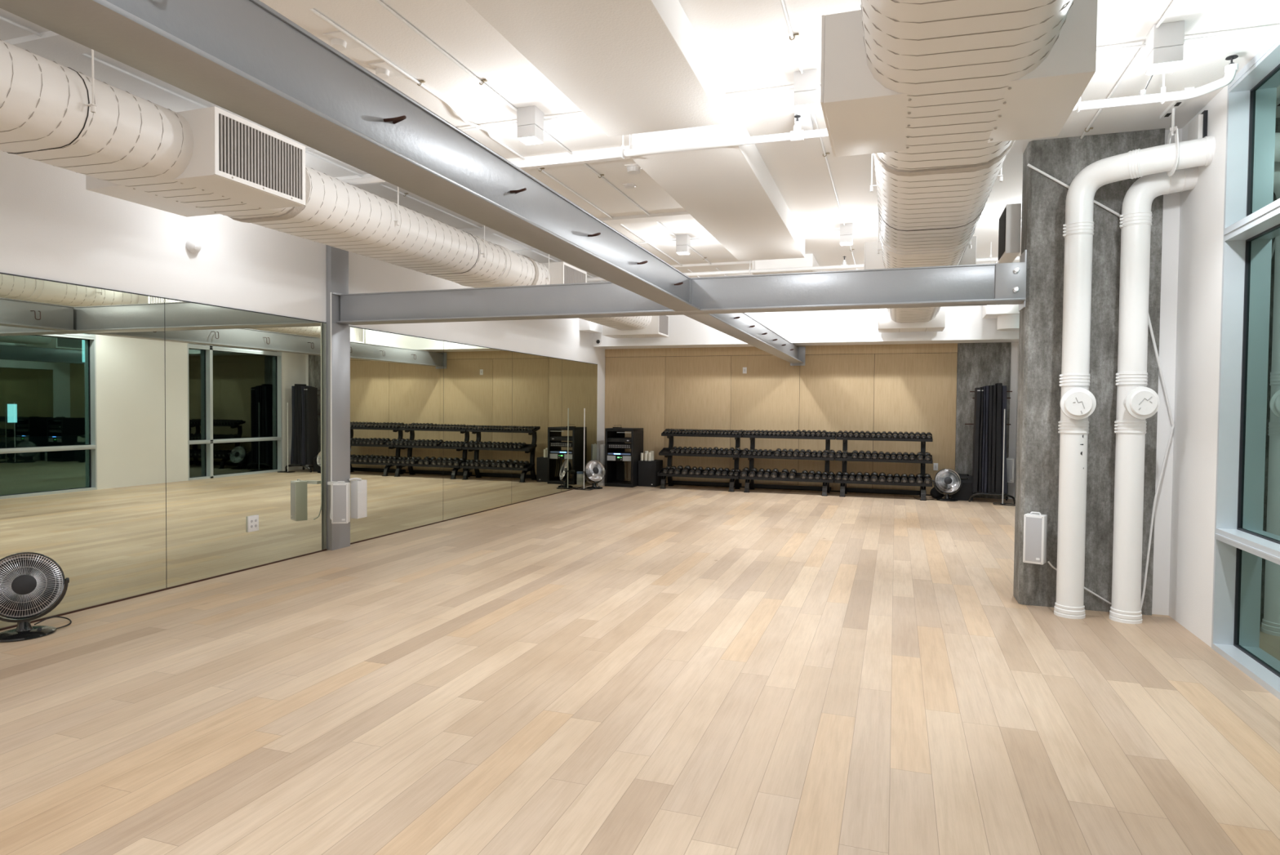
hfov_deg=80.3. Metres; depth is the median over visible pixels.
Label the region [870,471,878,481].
dumbbell
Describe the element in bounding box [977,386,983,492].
exercise mat
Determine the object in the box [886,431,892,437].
dumbbell
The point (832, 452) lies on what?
dumbbell
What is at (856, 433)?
dumbbell
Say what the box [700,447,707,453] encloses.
dumbbell
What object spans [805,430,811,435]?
dumbbell
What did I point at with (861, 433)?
dumbbell
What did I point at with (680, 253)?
diffuser
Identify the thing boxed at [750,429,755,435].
dumbbell
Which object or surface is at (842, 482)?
shelf
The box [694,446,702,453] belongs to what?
dumbbell
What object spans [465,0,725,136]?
ceiling panel
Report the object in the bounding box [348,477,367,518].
wall speaker
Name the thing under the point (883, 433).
dumbbell
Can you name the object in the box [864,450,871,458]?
dumbbell
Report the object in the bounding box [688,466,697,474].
dumbbell
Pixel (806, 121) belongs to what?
emergency light
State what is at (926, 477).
dumbbell
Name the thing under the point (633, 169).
smoke detector
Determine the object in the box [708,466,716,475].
dumbbell
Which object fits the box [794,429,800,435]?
dumbbell
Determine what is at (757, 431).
dumbbell
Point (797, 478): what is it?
shelf
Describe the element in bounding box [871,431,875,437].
dumbbell
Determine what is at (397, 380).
wall mirror
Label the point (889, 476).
dumbbell
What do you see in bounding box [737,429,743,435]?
dumbbell
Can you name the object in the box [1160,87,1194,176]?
hanger
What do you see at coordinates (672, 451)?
dumbbell
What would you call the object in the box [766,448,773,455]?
dumbbell
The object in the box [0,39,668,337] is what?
ventilation duct
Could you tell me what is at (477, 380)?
wall mirror
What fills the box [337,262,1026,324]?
steel beam
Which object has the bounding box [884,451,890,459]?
dumbbell
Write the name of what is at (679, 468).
dumbbell
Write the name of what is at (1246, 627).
window
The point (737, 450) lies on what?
dumbbell
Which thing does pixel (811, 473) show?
dumbbell
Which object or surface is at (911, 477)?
dumbbell
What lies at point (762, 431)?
dumbbell
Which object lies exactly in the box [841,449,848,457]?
dumbbell
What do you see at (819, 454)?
dumbbell
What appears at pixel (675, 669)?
floor
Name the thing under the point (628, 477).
cable bundle
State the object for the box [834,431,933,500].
dumbbell rack
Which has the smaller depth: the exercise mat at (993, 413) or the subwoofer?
the exercise mat at (993, 413)
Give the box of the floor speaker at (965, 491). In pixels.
[950,473,973,500]
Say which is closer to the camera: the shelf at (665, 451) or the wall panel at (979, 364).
the wall panel at (979, 364)
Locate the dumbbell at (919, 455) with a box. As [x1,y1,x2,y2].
[916,451,923,460]
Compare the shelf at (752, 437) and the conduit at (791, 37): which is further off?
the shelf at (752, 437)
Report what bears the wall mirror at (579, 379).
attached to the wall at (52, 227)
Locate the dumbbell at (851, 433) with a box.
[848,430,853,436]
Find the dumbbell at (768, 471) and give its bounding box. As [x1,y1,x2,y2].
[763,468,771,477]
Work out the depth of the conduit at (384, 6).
4.52 m
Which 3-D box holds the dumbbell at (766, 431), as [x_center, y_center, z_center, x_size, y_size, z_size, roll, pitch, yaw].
[2.148,0.098,12.934,0.071,0.112,0.220,1,2,19]
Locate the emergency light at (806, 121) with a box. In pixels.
[794,112,813,130]
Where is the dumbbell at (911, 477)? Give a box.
[907,473,915,483]
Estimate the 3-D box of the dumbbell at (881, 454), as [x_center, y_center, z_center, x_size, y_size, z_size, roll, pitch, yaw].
[3.883,0.457,12.206,0.096,0.143,0.259,1,2,19]
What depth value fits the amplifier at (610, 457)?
13.38 m
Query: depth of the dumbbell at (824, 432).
12.53 m
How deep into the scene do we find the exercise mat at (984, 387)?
11.60 m
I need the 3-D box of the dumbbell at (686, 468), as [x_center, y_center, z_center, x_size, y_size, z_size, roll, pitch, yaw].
[0.802,0.747,13.164,0.116,0.171,0.291,1,2,19]
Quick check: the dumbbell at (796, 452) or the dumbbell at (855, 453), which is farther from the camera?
the dumbbell at (796, 452)
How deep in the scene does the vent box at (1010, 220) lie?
5.76 m
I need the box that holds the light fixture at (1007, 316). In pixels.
[982,304,1019,330]
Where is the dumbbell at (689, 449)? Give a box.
[684,446,692,453]
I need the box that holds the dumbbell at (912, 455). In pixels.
[909,452,915,460]
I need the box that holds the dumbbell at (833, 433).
[831,431,835,436]
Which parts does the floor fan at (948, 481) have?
dish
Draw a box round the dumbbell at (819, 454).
[816,449,822,457]
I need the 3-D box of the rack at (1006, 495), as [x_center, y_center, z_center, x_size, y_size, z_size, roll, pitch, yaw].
[5.420,0.288,11.737,0.713,1.712,0.521,1,2,19]
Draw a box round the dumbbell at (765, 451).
[761,448,768,455]
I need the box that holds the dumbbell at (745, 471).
[740,466,749,476]
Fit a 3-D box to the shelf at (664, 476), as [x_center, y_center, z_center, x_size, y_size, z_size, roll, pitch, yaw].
[1.027,0.793,13.110,1.437,0.120,0.300,1,2,19]
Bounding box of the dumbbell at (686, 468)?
[680,465,691,474]
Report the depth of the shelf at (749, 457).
12.58 m
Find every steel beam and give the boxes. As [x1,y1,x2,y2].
[0,0,805,365]
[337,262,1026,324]
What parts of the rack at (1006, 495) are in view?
rail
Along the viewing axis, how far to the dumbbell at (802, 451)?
12.51 m
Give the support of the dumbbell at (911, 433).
in the dumbbell rack at (843, 489)
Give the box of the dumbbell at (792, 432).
[788,430,795,435]
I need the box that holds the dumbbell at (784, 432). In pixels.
[780,430,786,435]
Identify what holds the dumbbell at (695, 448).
in the dumbbell rack at (734, 482)
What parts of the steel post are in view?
cap plate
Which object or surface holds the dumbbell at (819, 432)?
in the dumbbell rack at (749, 481)
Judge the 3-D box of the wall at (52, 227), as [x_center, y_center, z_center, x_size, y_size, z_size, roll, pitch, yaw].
[-3.411,-0.462,6.312,0.150,3.330,16.800,1,2,19]
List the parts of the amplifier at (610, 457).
vent panel, vent panel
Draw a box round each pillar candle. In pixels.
[644,453,647,460]
[648,452,651,460]
[649,450,653,460]
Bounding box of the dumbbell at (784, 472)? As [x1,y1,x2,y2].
[779,468,788,478]
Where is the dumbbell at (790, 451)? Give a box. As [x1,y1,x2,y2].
[786,448,793,456]
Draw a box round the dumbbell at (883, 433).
[881,431,886,437]
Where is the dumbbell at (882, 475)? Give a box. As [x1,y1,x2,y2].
[878,471,885,481]
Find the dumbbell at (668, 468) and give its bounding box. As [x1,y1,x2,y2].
[662,465,671,473]
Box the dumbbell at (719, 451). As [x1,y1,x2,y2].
[716,447,724,454]
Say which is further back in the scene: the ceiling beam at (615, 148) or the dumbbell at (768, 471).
the dumbbell at (768, 471)
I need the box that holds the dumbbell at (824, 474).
[821,471,828,479]
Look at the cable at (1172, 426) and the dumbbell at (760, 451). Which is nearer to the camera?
the cable at (1172, 426)
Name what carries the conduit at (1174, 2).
attached to the ceiling at (748, 44)
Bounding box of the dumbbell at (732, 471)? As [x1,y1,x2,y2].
[728,468,735,475]
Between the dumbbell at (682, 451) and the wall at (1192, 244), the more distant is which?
the dumbbell at (682, 451)
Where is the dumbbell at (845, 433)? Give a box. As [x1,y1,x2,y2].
[842,430,848,436]
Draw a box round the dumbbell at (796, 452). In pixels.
[792,448,799,456]
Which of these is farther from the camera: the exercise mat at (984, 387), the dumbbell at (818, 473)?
the dumbbell at (818, 473)
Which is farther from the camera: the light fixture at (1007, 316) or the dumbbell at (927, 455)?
the dumbbell at (927, 455)
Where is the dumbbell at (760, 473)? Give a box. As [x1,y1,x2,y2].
[756,467,764,477]
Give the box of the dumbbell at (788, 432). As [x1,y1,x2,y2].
[784,430,790,435]
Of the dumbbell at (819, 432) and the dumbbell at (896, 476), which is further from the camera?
the dumbbell at (819, 432)
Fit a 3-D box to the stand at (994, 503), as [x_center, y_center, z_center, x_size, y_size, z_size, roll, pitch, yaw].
[5.462,0.440,11.333,0.309,1.432,0.209,1,2,19]
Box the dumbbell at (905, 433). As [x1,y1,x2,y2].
[903,431,909,438]
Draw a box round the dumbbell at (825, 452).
[822,448,828,457]
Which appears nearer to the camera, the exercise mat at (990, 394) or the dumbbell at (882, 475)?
the exercise mat at (990, 394)
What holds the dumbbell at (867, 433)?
in the dumbbell rack at (843, 489)
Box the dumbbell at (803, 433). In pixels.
[800,429,806,435]
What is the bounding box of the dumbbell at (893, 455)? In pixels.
[890,451,896,459]
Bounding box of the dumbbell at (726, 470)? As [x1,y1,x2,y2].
[720,467,729,475]
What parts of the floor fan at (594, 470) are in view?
dish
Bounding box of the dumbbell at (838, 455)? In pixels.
[835,449,842,457]
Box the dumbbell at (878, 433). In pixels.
[875,431,880,437]
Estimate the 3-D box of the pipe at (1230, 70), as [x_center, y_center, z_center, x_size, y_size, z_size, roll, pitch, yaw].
[0.018,-1.946,5.117,6.700,0.236,0.067,1,2,19]
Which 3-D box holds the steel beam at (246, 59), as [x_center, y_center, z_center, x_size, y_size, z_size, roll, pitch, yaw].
[0.027,-1.046,5.128,0.278,0.325,16.779,1,2,19]
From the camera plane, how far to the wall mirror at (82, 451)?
5.10 m
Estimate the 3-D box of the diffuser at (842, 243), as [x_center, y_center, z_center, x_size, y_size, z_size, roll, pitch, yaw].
[2.160,-1.921,7.936,0.112,0.006,0.112,1,2,19]
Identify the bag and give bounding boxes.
[929,484,944,497]
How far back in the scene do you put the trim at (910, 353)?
13.09 m
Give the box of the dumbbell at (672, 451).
[670,446,677,453]
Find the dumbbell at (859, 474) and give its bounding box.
[855,471,862,480]
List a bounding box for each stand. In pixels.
[574,408,594,489]
[993,408,1015,505]
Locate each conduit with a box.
[0,15,603,281]
[305,113,586,150]
[308,8,700,277]
[374,0,726,275]
[510,236,715,251]
[729,29,1264,97]
[779,0,857,270]
[801,217,1022,233]
[995,0,1177,263]
[1026,163,1174,426]
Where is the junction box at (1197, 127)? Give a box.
[1187,110,1208,140]
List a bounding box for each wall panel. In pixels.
[604,342,957,495]
[955,342,1011,498]
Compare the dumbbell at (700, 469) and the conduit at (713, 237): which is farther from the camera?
the dumbbell at (700, 469)
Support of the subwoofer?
on the floor
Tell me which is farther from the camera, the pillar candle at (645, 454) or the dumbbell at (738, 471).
the pillar candle at (645, 454)
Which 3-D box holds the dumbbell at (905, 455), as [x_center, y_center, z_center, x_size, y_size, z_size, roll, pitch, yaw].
[4.237,0.464,12.087,0.094,0.141,0.256,1,2,19]
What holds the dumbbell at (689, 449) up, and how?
in the dumbbell rack at (734, 482)
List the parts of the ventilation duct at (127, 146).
hanger rod, grille frame, hanger rod, hanger rod, hanger rod, grille frame, grille frame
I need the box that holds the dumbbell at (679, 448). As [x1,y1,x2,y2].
[674,446,682,453]
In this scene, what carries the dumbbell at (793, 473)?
in the dumbbell rack at (749, 481)
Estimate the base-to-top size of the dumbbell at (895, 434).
0.129 m
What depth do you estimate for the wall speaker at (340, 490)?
7.07 m
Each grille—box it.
[333,484,346,521]
[998,207,1005,260]
[1006,459,1013,481]
[1024,516,1041,562]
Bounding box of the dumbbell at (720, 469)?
[715,466,723,475]
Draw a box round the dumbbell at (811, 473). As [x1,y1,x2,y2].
[807,470,815,479]
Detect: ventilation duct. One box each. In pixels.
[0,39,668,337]
[820,0,1097,332]
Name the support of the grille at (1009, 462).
attached to the wall speaker at (1011, 462)
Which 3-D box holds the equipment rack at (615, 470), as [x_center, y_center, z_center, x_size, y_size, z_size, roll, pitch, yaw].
[-0.281,0.526,13.634,0.532,1.030,0.570,1,2,19]
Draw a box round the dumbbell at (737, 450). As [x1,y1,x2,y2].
[733,447,741,454]
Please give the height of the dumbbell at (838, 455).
0.142 m
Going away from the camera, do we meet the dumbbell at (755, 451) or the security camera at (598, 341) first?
the dumbbell at (755, 451)
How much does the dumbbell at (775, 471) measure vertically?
0.171 m
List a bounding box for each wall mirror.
[0,271,166,628]
[164,297,326,587]
[350,325,444,542]
[443,340,512,519]
[511,351,562,503]
[560,358,597,491]
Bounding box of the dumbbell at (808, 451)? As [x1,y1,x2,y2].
[804,448,811,457]
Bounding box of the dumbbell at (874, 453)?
[871,450,878,458]
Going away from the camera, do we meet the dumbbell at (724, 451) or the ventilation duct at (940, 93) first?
the ventilation duct at (940, 93)
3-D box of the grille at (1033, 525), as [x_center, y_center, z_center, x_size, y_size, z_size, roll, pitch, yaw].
[2.749,0.783,5.300,0.102,0.308,0.003,2,2,39]
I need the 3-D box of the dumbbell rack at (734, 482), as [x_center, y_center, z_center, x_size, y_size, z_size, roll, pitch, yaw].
[1.068,0.560,13.217,1.437,1.039,0.620,1,2,19]
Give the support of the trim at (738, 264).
attached to the wall at (52, 227)
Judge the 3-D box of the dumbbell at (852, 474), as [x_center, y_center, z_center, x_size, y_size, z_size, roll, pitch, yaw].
[3.436,0.801,12.279,0.105,0.154,0.271,1,2,19]
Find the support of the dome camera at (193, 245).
attached to the wall at (52, 227)
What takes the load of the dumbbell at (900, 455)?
in the dumbbell rack at (843, 489)
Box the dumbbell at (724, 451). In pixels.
[721,447,728,454]
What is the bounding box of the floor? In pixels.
[0,483,1279,854]
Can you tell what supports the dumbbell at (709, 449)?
in the dumbbell rack at (734, 482)
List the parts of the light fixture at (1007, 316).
casing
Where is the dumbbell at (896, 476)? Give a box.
[893,473,900,482]
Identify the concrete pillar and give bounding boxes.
[1013,128,1164,615]
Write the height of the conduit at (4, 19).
0.030 m
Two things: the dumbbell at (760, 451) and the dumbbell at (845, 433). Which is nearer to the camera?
the dumbbell at (845, 433)
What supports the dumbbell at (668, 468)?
in the dumbbell rack at (734, 482)
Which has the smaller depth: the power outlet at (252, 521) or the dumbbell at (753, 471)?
the power outlet at (252, 521)
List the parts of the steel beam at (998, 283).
splice plate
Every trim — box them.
[0,483,596,630]
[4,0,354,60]
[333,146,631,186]
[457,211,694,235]
[582,261,752,274]
[604,352,957,496]
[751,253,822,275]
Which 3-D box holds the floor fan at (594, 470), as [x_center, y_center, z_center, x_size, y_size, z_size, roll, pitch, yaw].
[-0.788,0.804,13.057,0.302,0.495,0.373,1,2,20]
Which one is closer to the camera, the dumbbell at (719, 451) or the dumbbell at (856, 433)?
the dumbbell at (856, 433)
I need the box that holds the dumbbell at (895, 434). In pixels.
[892,431,897,438]
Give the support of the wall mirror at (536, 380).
attached to the wall at (52, 227)
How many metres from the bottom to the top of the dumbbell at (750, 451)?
0.124 m
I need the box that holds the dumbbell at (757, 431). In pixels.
[755,429,759,435]
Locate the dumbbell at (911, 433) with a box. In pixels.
[909,431,914,438]
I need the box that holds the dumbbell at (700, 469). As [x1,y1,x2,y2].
[694,466,703,475]
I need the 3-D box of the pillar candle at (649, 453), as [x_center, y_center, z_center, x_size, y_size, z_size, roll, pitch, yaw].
[0.172,0.517,13.524,0.060,0.154,0.060,1,2,19]
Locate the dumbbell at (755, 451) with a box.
[751,448,758,455]
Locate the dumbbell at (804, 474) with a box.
[800,469,808,479]
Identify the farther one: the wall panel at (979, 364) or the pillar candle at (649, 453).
the pillar candle at (649, 453)
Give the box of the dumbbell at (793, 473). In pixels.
[788,468,796,478]
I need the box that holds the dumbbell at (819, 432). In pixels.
[815,429,822,436]
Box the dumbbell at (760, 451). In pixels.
[756,448,763,455]
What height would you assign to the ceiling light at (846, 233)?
0.200 m
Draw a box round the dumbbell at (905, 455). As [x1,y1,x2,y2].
[902,451,908,459]
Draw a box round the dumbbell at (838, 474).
[835,471,842,479]
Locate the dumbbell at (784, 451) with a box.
[780,448,787,456]
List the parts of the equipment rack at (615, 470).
panel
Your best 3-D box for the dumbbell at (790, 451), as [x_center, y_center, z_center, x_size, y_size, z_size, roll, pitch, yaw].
[2.505,0.431,12.670,0.097,0.144,0.260,1,2,19]
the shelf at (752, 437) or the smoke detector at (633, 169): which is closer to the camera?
the smoke detector at (633, 169)
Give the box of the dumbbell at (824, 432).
[820,430,826,436]
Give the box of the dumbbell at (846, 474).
[841,471,848,480]
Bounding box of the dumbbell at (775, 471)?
[769,467,779,477]
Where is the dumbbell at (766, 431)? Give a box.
[763,429,768,435]
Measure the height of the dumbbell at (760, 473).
0.162 m
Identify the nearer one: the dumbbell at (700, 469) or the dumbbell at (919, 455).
the dumbbell at (919, 455)
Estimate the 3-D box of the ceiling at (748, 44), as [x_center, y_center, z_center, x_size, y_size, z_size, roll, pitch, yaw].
[0.036,-2.164,5.111,7.390,0.200,17.100,1,2,19]
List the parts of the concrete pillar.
steel embed plate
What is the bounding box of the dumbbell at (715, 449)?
[711,446,718,453]
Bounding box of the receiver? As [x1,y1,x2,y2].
[607,436,631,442]
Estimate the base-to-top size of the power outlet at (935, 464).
0.120 m
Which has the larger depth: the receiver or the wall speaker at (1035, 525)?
the receiver
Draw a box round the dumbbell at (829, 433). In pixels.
[826,431,831,436]
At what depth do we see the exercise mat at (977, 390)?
11.64 m
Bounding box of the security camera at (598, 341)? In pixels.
[595,338,601,344]
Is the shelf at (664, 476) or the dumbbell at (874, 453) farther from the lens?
the shelf at (664, 476)
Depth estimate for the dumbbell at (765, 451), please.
12.73 m
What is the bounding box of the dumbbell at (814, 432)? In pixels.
[810,430,816,435]
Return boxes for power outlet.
[247,514,258,532]
[933,462,937,470]
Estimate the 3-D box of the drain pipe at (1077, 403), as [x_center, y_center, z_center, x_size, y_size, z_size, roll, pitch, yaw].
[3.210,-0.255,4.951,0.847,3.111,0.265,2,2,37]
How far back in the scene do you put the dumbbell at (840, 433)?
12.47 m
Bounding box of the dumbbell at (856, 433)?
[853,430,859,437]
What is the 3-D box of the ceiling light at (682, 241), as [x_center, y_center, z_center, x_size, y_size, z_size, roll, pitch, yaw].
[0.484,-2.048,8.499,0.132,0.200,0.132,1,2,19]
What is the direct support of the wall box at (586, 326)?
attached to the wall at (52, 227)
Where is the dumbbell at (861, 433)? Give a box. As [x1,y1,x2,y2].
[858,430,864,437]
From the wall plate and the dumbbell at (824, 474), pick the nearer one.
the dumbbell at (824, 474)
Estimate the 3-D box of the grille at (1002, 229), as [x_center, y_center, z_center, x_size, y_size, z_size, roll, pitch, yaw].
[2.846,-1.514,5.962,0.005,0.330,0.380,1,2,19]
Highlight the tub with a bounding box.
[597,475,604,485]
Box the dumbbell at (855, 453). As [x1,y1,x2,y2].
[851,449,857,457]
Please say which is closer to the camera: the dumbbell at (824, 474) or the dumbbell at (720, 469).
the dumbbell at (824, 474)
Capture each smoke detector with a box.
[622,182,636,188]
[624,163,642,174]
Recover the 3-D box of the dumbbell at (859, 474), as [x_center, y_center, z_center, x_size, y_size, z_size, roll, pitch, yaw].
[3.540,0.801,12.243,0.110,0.160,0.278,1,2,19]
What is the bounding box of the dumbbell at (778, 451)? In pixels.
[773,448,782,456]
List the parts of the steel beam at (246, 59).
plate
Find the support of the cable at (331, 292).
attached to the steel post
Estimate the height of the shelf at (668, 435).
0.120 m
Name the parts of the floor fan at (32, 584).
dish, power cord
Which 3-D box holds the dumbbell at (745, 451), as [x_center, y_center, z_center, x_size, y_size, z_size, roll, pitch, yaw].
[1.788,0.421,12.912,0.090,0.136,0.250,1,2,19]
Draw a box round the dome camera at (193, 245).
[186,238,201,253]
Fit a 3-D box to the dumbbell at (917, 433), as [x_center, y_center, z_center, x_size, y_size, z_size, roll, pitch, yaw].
[4.452,0.134,12.156,0.085,0.129,0.242,1,2,19]
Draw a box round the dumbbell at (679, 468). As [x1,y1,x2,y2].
[673,465,683,474]
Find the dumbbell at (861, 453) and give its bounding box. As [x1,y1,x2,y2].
[857,449,864,458]
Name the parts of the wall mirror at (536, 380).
edge trim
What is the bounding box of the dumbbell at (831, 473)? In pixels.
[827,471,834,479]
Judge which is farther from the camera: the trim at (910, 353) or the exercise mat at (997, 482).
the trim at (910, 353)
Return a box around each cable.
[329,292,332,519]
[1047,560,1111,604]
[1140,424,1174,609]
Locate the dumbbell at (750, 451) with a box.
[746,448,753,455]
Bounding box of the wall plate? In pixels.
[742,367,746,373]
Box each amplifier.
[607,451,631,454]
[607,454,631,461]
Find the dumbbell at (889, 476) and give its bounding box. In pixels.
[886,472,893,482]
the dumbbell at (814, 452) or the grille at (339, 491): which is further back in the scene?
the dumbbell at (814, 452)
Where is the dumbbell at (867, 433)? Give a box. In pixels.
[864,431,870,437]
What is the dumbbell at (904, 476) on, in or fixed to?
in the dumbbell rack at (843, 489)
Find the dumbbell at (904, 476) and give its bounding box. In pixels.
[901,473,907,482]
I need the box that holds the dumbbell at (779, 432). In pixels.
[775,430,781,435]
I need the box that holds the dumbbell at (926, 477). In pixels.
[923,473,931,483]
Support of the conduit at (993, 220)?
attached to the ceiling at (748, 44)
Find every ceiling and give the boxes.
[0,0,1279,282]
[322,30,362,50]
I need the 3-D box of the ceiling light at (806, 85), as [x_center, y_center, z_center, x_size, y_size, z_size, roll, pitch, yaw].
[0.963,-1.936,4.381,0.132,0.200,0.132,1,2,19]
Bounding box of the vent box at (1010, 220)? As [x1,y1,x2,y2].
[998,203,1021,262]
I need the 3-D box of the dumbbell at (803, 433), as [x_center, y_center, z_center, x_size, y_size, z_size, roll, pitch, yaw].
[2.744,0.102,12.731,0.085,0.129,0.242,1,2,19]
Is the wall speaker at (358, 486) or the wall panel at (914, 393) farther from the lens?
the wall panel at (914, 393)
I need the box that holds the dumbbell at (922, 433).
[920,431,926,438]
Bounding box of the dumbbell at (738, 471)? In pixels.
[733,468,741,475]
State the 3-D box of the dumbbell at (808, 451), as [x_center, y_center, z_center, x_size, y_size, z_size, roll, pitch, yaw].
[2.788,0.437,12.575,0.096,0.143,0.259,1,2,19]
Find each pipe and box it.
[339,54,1238,185]
[586,241,1019,280]
[1053,135,1215,618]
[1109,166,1198,623]
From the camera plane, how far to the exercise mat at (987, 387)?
11.59 m
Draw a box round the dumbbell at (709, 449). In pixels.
[705,447,712,453]
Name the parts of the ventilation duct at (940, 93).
grille frame, grille frame, hanger rod, grille frame, hanger rod, hanger rod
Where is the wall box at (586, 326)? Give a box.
[579,318,601,333]
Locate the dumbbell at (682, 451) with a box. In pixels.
[680,446,687,453]
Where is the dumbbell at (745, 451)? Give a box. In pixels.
[741,448,748,454]
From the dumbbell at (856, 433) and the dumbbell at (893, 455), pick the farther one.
the dumbbell at (856, 433)
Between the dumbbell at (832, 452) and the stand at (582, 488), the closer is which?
the dumbbell at (832, 452)
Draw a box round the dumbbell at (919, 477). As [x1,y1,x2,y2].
[915,473,923,483]
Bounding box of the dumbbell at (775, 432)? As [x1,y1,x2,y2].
[771,430,777,435]
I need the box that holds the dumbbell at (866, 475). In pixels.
[862,471,870,481]
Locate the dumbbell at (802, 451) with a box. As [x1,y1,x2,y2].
[798,448,805,457]
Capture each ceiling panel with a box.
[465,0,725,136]
[629,112,804,261]
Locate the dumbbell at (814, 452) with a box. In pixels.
[810,449,817,457]
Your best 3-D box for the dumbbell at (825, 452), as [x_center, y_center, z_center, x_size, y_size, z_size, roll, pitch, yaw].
[3.053,0.440,12.485,0.100,0.148,0.264,1,2,19]
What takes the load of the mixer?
in the equipment rack at (615, 470)
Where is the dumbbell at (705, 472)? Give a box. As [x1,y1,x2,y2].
[702,466,711,475]
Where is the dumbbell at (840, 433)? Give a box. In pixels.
[837,430,843,436]
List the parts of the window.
pane, pane, pane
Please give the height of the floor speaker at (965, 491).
0.405 m
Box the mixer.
[607,442,631,448]
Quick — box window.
[1211,31,1279,699]
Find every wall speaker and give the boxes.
[327,480,350,523]
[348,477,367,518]
[600,443,604,464]
[1006,457,1015,482]
[1022,511,1047,564]
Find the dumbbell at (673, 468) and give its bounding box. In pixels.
[667,465,676,473]
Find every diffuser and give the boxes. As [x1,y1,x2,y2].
[518,137,542,145]
[676,252,688,254]
[795,103,817,114]
[840,242,852,245]
[1147,61,1181,75]
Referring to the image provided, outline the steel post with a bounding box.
[325,244,350,550]
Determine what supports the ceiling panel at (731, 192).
attached to the ceiling at (748, 44)
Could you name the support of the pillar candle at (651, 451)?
on the subwoofer
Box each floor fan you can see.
[0,551,71,642]
[582,459,605,488]
[914,468,962,501]
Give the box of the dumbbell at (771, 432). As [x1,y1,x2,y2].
[767,430,773,435]
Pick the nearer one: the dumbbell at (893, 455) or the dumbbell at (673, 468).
the dumbbell at (893, 455)
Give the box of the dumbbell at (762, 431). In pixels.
[759,429,764,435]
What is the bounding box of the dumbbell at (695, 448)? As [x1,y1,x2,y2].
[689,446,697,453]
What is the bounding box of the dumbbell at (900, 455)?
[896,451,902,459]
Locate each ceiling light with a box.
[368,61,404,78]
[516,105,543,145]
[675,234,690,254]
[793,68,819,114]
[839,222,853,245]
[1145,20,1185,75]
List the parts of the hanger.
rod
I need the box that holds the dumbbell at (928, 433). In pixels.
[926,431,932,438]
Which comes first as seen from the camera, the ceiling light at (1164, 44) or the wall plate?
the ceiling light at (1164, 44)
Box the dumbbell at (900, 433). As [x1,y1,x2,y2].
[897,431,903,438]
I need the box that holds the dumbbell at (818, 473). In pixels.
[814,470,822,479]
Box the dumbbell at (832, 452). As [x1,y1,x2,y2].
[827,449,835,457]
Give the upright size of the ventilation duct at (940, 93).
0.715 m
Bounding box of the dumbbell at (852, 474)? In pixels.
[848,471,855,480]
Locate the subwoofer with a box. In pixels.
[638,459,662,486]
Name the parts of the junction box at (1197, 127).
plate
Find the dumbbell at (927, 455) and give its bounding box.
[924,452,931,460]
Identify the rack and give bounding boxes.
[604,427,643,487]
[657,428,745,491]
[739,430,836,496]
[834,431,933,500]
[964,391,1015,503]
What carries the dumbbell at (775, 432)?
in the dumbbell rack at (749, 481)
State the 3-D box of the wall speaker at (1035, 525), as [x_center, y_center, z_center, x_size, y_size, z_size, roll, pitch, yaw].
[2.803,0.772,5.370,0.137,0.359,0.191,2,2,34]
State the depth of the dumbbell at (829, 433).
12.52 m
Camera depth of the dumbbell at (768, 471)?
12.61 m
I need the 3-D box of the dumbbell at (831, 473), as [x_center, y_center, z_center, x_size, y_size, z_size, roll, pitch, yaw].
[3.119,0.798,12.387,0.099,0.147,0.263,1,2,19]
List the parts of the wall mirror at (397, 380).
edge trim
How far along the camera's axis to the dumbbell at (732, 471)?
12.83 m
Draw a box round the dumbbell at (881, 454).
[878,450,884,458]
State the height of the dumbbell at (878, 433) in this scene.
0.124 m
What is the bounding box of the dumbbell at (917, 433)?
[915,431,920,438]
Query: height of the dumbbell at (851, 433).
0.129 m
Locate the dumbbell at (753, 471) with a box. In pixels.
[748,466,757,476]
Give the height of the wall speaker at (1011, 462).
0.389 m
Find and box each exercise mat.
[972,387,981,492]
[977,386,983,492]
[981,386,985,492]
[983,385,989,492]
[986,385,992,493]
[991,385,995,493]
[994,382,1002,493]
[1000,385,1007,493]
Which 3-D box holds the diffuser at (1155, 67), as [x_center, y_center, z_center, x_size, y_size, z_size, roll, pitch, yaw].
[2.639,-1.808,3.819,0.112,0.006,0.112,1,2,19]
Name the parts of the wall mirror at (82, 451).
edge trim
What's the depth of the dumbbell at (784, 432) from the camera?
12.76 m
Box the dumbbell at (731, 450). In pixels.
[726,447,734,454]
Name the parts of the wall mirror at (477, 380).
edge trim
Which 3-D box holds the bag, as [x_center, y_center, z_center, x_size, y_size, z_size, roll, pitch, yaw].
[4.749,0.998,12.115,0.211,0.262,0.160,1,2,19]
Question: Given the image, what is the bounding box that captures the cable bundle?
[623,461,631,479]
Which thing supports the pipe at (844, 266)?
hanging from the ceiling at (748, 44)
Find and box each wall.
[0,150,604,466]
[955,342,1017,498]
[1014,84,1227,647]
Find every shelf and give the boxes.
[657,467,742,479]
[658,447,742,457]
[661,428,745,437]
[739,471,835,482]
[740,449,835,460]
[742,430,836,439]
[834,474,932,486]
[835,431,933,441]
[835,452,933,463]
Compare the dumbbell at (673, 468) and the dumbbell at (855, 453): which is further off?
the dumbbell at (673, 468)

